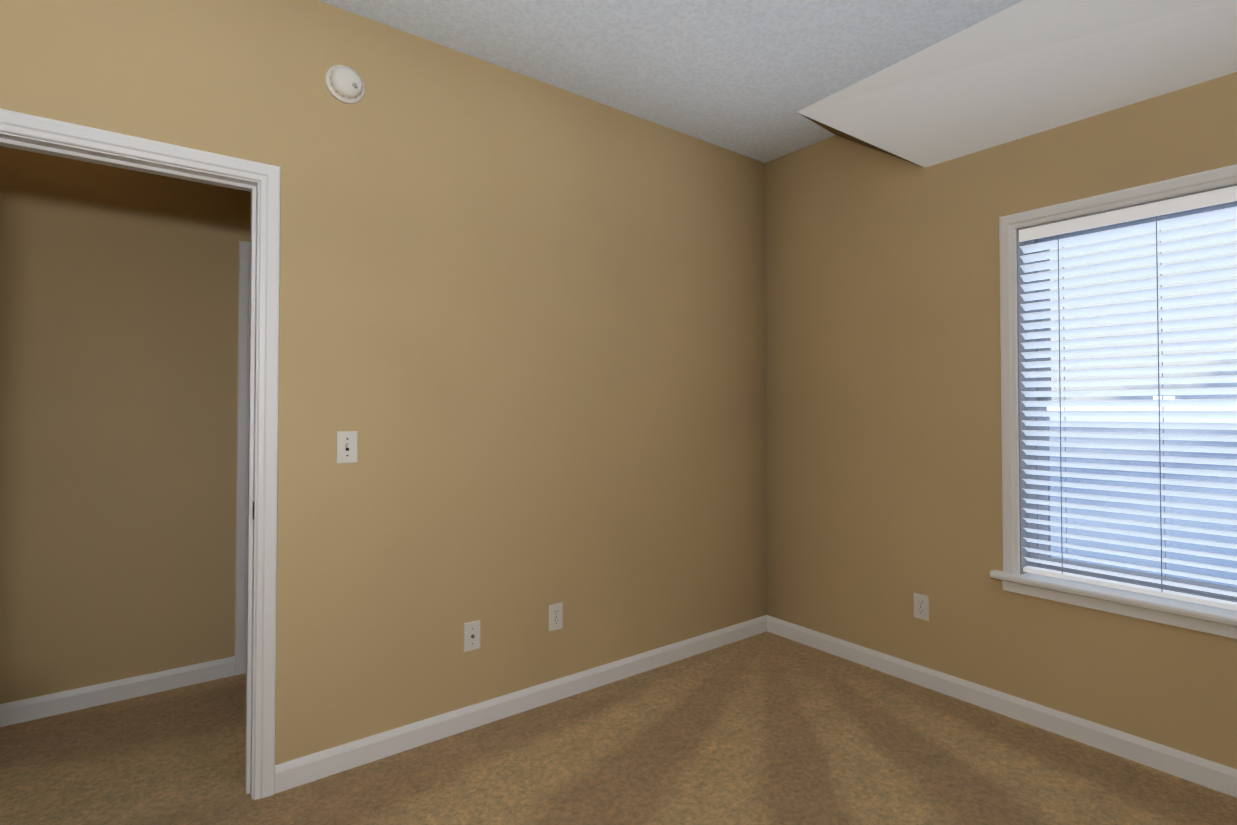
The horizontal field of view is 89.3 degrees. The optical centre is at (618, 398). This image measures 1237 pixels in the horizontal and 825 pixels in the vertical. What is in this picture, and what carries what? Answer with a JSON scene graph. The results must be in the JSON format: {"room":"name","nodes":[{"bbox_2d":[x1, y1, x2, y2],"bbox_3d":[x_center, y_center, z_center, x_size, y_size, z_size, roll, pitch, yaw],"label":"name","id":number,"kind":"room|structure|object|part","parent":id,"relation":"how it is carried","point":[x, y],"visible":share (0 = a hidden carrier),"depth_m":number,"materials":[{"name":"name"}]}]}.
{"room":"empty bedroom","nodes":[
{"label":"empty bedroom","id":0,"kind":"room"},
{"bbox_2d":[0,146,250,703],"bbox_3d":[-1.471,-0.023,3.438,4.000,2.740,0.115,1,-1,-37],"label":"wall","id":1,"kind":"structure","parent":0,"point":[119,288],"depth_m":2.78,"materials":[{"name":"beige paint"}]},
{"bbox_2d":[0,656,234,726],"bbox_3d":[-2.440,1.288,2.593,1.461,0.088,0.014,1,-1,-37],"label":"baseboard","id":2,"kind":"structure","parent":1,"relation":"attached to","point":[29,709],"depth_m":2.74,"materials":[{"name":"white wood"}]},
{"bbox_2d":[235,241,249,674],"bbox_3d":[-1.534,0.289,3.373,0.905,2.113,0.132,1,-1,-37],"label":"door frame","id":3,"kind":"structure","parent":1,"relation":"attached to","point":[242,458],"depth_m":3.06,"materials":[{"name":"white wood"}]},
{"bbox_2d":[0,0,766,764],"bbox_3d":[-0.807,-0.040,2.473,4.115,2.740,0.115,1,-1,-37],"label":"wall","id":4,"kind":"structure","parent":0,"point":[522,336],"depth_m":2.53,"materials":[{"name":"beige paint"}]},
{"bbox_2d":[0,108,280,799],"bbox_3d":[-1.572,0.263,1.884,0.952,2.113,0.149,1,-1,-37],"label":"door frame","id":5,"kind":"structure","parent":4,"relation":"attached to","point":[267,177],"depth_m":2.09,"materials":[{"name":"white wood"}]},
{"bbox_2d":[325,65,364,103],"bbox_3d":[-0.979,-1.140,2.257,0.134,0.134,0.050,1,-1,-37],"label":"smoke detector","id":6,"kind":"object","parent":4,"relation":"attached to","point":[344,84],"visible":1,"depth_m":2.24,"materials":[{"name":"white plastic"}]},
{"bbox_2d":[336,431,356,463],"bbox_3d":[-0.976,0.176,2.257,0.070,0.114,0.017,1,-1,-37],"label":"light switch","id":7,"kind":"object","parent":4,"relation":"attached to","point":[346,446],"visible":1,"depth_m":2.26,"materials":[{"name":"white plastic"}]},
{"bbox_2d":[464,620,479,651],"bbox_3d":[-0.590,0.964,2.538,0.070,0.115,0.016,1,-1,-37],"label":"outlet","id":8,"kind":"object","parent":4,"relation":"attached to","point":[472,635],"visible":1,"depth_m":2.54,"materials":[{"name":"white plastic"}]},
{"bbox_2d":[275,615,766,793],"bbox_3d":[-0.159,1.293,2.863,2.504,0.088,0.014,1,-1,-37],"label":"baseboard","id":9,"kind":"structure","parent":4,"relation":"attached to","point":[290,774],"depth_m":2.57,"materials":[{"name":"white wood"}]},
{"bbox_2d":[549,602,562,630],"bbox_3d":[-0.277,0.971,2.781,0.070,0.115,0.009,1,-1,-37],"label":"duplex electrical outlet","id":10,"kind":"object","parent":4,"relation":"attached to","point":[555,616],"visible":1,"depth_m":2.78,"materials":[{"name":"white plastic"}]},
{"bbox_2d":[0,631,1236,824],"bbox_3d":[0.029,1.363,1.485,4.275,0.100,5.000,1,-1,-37],"label":"floor","id":11,"kind":"structure","parent":0,"point":[766,728],"depth_m":2.26,"materials":[{"name":"beige carpet"}]},
{"bbox_2d":[319,0,1022,162],"bbox_3d":[0.029,-1.476,1.535,4.275,0.100,5.000,1,-1,-37],"label":"ceiling","id":12,"kind":"structure","parent":0,"point":[750,78],"depth_m":2.51,"materials":[{"name":"white paint"}]},
{"bbox_2d":[765,72,1236,768],"bbox_3d":[1.665,-0.035,2.758,0.160,2.740,5.000,1,-1,-37],"label":"wall","id":13,"kind":"structure","parent":0,"point":[883,390],"depth_m":2.90,"materials":[{"name":"beige paint"}]},
{"bbox_2d":[914,593,928,620],"bbox_3d":[1.414,0.975,2.929,0.009,0.114,0.070,1,-1,-37],"label":"duplex electrical outlet","id":14,"kind":"object","parent":13,"relation":"attached to","point":[921,606],"visible":1,"depth_m":2.92,"materials":[{"name":"white plastic"}]},
{"bbox_2d":[767,615,1236,797],"bbox_3d":[1.941,1.282,2.229,0.014,0.088,3.570,1,-1,-37],"label":"baseboard","id":15,"kind":"structure","parent":13,"relation":"attached to","point":[1204,772],"depth_m":2.55,"materials":[{"name":"white wood"}]},
{"bbox_2d":[990,570,1236,638],"bbox_3d":[1.958,0.764,2.257,0.133,0.076,1.098,1,-1,-37],"label":"window sill","id":16,"kind":"structure","parent":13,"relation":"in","point":[1200,617],"depth_m":2.31,"materials":[{"name":"white wood"}]},
{"bbox_2d":[999,164,1236,574],"bbox_3d":[1.937,-0.027,2.255,0.017,1.506,1.026,1,-1,-37],"label":"window frame","id":17,"kind":"structure","parent":13,"relation":"in","point":[1009,225],"depth_m":2.62,"materials":[{"name":"white wood"}]},
{"bbox_2d":[1019,186,1236,610],"bbox_3d":[1.962,0.002,2.273,0.071,1.425,0.886,1,-1,-37],"label":"window blinds","id":18,"kind":"object","parent":17,"relation":"attached to","point":[1201,200],"visible":1,"depth_m":2.33,"materials":[{"name":"white plastic"}]},
{"bbox_2d":[1016,184,1236,574],"bbox_3d":[1.978,0.001,2.285,0.084,1.452,0.918,1,-1,-37],"label":"liner","id":19,"kind":"object","parent":13,"relation":"in","point":[1024,552],"visible":0.61,"depth_m":2.63,"materials":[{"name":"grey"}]},
{"bbox_2d":[1026,201,1236,601],"bbox_3d":[2.038,0.008,2.331,0.076,1.440,0.894,1,-1,-37],"label":"window","id":20,"kind":"structure","parent":13,"relation":"in","point":[1040,556],"depth_m":2.46,"materials":[{"name":"glass"}]},
{"bbox_3d":[2.033,0.041,2.327,0.064,0.097,0.756,1,-1,-37],"label":"window frame meeting rail","id":21,"kind":"part","parent":20,"relation":"part of","materials":[{"name":"white plastic"}]},
{"bbox_2d":[797,0,1236,167],"bbox_3d":[1.882,-1.260,1.910,0.548,0.320,3.125,1,-1,-37],"label":"ceiling","id":22,"kind":"structure","parent":0,"point":[1023,68],"depth_m":2.41,"materials":[{"name":"white paint"}]},
{"label":"outside","id":23,"kind":"structure","parent":0,"visible":0},
{"bbox_2d":[1049,216,1236,586],"bbox_3d":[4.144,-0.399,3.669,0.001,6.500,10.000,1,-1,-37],"label":"window glass","id":24,"kind":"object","parent":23,"point":[1196,547],"depth_m":4.31,"materials":[{"name":"clear glass"}]}
]}

